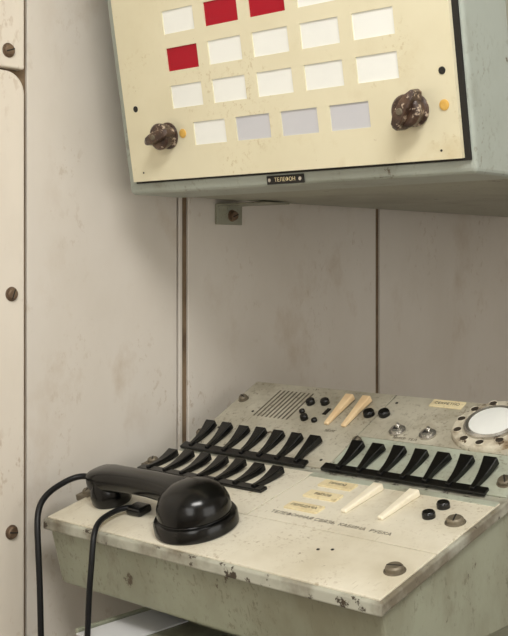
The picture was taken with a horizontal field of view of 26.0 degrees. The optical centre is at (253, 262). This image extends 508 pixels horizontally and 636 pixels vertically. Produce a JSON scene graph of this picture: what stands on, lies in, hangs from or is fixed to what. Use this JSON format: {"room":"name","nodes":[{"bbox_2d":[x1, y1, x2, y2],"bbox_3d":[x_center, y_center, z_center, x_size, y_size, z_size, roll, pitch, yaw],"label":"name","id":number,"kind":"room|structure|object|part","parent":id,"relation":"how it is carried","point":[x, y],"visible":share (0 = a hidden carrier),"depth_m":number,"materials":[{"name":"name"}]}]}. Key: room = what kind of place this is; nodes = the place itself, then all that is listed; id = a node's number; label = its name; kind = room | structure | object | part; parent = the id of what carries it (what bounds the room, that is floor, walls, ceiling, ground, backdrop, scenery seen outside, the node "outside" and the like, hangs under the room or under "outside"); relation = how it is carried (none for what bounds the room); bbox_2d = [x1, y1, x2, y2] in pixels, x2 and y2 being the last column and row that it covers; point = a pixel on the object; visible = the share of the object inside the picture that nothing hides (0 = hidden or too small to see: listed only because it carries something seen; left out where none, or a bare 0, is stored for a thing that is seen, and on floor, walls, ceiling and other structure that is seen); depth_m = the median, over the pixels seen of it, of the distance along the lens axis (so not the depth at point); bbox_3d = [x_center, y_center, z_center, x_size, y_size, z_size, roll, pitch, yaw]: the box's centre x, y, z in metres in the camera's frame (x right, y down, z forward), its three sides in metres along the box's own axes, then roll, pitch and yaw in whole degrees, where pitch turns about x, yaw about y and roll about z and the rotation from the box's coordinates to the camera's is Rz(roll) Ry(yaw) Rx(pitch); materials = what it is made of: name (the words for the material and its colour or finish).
{"room":"control room","nodes":[
{"label":"control room","id":0,"kind":"room"},
{"bbox_2d":[0,0,507,635],"bbox_3d":[-0.437,-0.010,1.472,0.120,2.300,4.000,0,0,42],"label":"wall","id":1,"kind":"structure","parent":0,"point":[146,318],"depth_m":1.71,"materials":[{"name":"white paint"}]},
{"bbox_2d":[2,43,17,539],"bbox_3d":[-0.328,0.040,1.483,0.006,1.340,0.027,0,0,42],"label":"bolts","id":2,"kind":"object","parent":1,"relation":"attached to","point":[8,49],"visible":1,"depth_m":1.48,"materials":[{"name":"black metal"}]},
{"bbox_2d":[0,70,23,635],"bbox_3d":[-1.025,0.440,0.727,0.016,1.400,2.107,0,0,42],"label":"panel","id":3,"kind":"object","parent":1,"relation":"attached to","point":[11,88],"depth_m":1.49,"materials":[{"name":"paint"}]},
{"bbox_2d":[0,0,23,70],"bbox_3d":[-1.025,-0.712,0.727,0.016,0.896,2.107,0,0,42],"label":"trim","id":4,"kind":"structure","parent":1,"relation":"attached to","point":[11,11],"depth_m":1.49,"materials":[{"name":"paint"}]},
{"bbox_2d":[215,201,289,224],"bbox_3d":[-0.003,-0.080,1.781,0.110,0.034,0.060,0,0,42],"label":"wall bracket","id":5,"kind":"object","parent":1,"relation":"attached to","point":[225,213],"visible":1,"depth_m":1.80,"materials":[{"name":"green"}]},
{"bbox_2d":[107,0,507,216],"bbox_3d":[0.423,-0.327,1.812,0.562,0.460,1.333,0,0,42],"label":"control panel","id":6,"kind":"object","parent":5,"relation":"on","point":[373,104],"visible":1,"depth_m":1.33,"materials":[{"name":"paint"}]},
{"bbox_3d":[-0.125,-0.170,1.471,0.047,0.038,0.034,0,0,42],"label":"rotary knob","id":7,"kind":"part","parent":6,"relation":"part of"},
{"bbox_3d":[0.039,-0.104,1.369,0.060,0.011,0.004,0,0,42],"label":"name plate","id":8,"kind":"part","parent":6,"relation":"part of","materials":[{"name":"black metal"}]},
{"bbox_3d":[0.168,-0.168,1.206,0.037,0.045,0.036,0,0,42],"label":"rotary knob","id":9,"kind":"part","parent":6,"relation":"part of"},
{"bbox_3d":[0.566,1.190,0.567,2.820,0.100,4.200,0,0,42],"label":"floor","id":10,"kind":"structure","parent":0,"visible":0},
{"bbox_2d":[43,382,507,635],"bbox_3d":[0.057,0.662,1.447,0.568,0.957,0.438,0,0,42],"label":"control console","id":11,"kind":"object","parent":10,"relation":"on","point":[361,513],"visible":1,"depth_m":1.34,"materials":[{"name":"paint"}]},
{"bbox_2d":[34,464,238,635],"bbox_3d":[-0.152,0.563,1.408,0.294,0.596,0.139,0,0,42],"label":"telephone handset","id":12,"kind":"object","parent":11,"relation":"on","point":[197,509],"visible":1,"depth_m":1.37,"materials":[{"name":"black plastic"}]},
{"bbox_3d":[-0.255,0.575,1.475,0.052,0.572,0.098,0,0,42],"label":"cord","id":13,"kind":"part","parent":12,"relation":"part of","materials":[{"name":"rubber"}]},
{"bbox_3d":[-0.209,0.588,1.425,0.088,0.547,0.090,0,0,42],"label":"cord","id":14,"kind":"part","parent":12,"relation":"part of","materials":[{"name":"rubber"}]},
{"bbox_3d":[-0.136,0.289,1.419,0.054,0.042,0.236,0,0,-42],"label":"handle","id":15,"kind":"part","parent":12,"relation":"part of","materials":[{"name":"black plastic"}]},
{"bbox_2d":[75,607,233,635],"bbox_3d":[-0.002,0.459,1.344,0.424,0.035,0.207,0,0,42],"label":"shelf","id":16,"kind":"object","parent":11,"relation":"attached to","point":[192,627],"depth_m":1.41,"materials":[{"name":"paint"}]},
{"bbox_2d":[76,609,187,635],"bbox_3d":[-0.156,0.471,1.424,0.069,0.002,0.131,0,0,42],"label":"paper sheet","id":17,"kind":"object","parent":16,"relation":"on","point":[151,621],"visible":1,"depth_m":1.43,"materials":[{"name":"white paper"}]},
{"bbox_3d":[0.067,0.321,1.447,0.542,0.222,0.415,0,0,42],"label":"casing","id":18,"kind":"part","parent":11,"relation":"part of","materials":[{"name":"paint"}]},
{"bbox_2d":[254,390,313,419],"bbox_3d":[0.045,0.216,1.681,0.069,0.033,0.064,0,0,42],"label":"vent grille","id":19,"kind":"object","parent":11,"relation":"attached to","point":[278,404],"depth_m":1.68,"materials":[{"name":"grey metal"}]},
{"bbox_3d":[0.208,0.262,1.407,0.279,0.043,0.096,0,0,42],"label":"key bank plate","id":20,"kind":"part","parent":11,"relation":"part of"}
]}

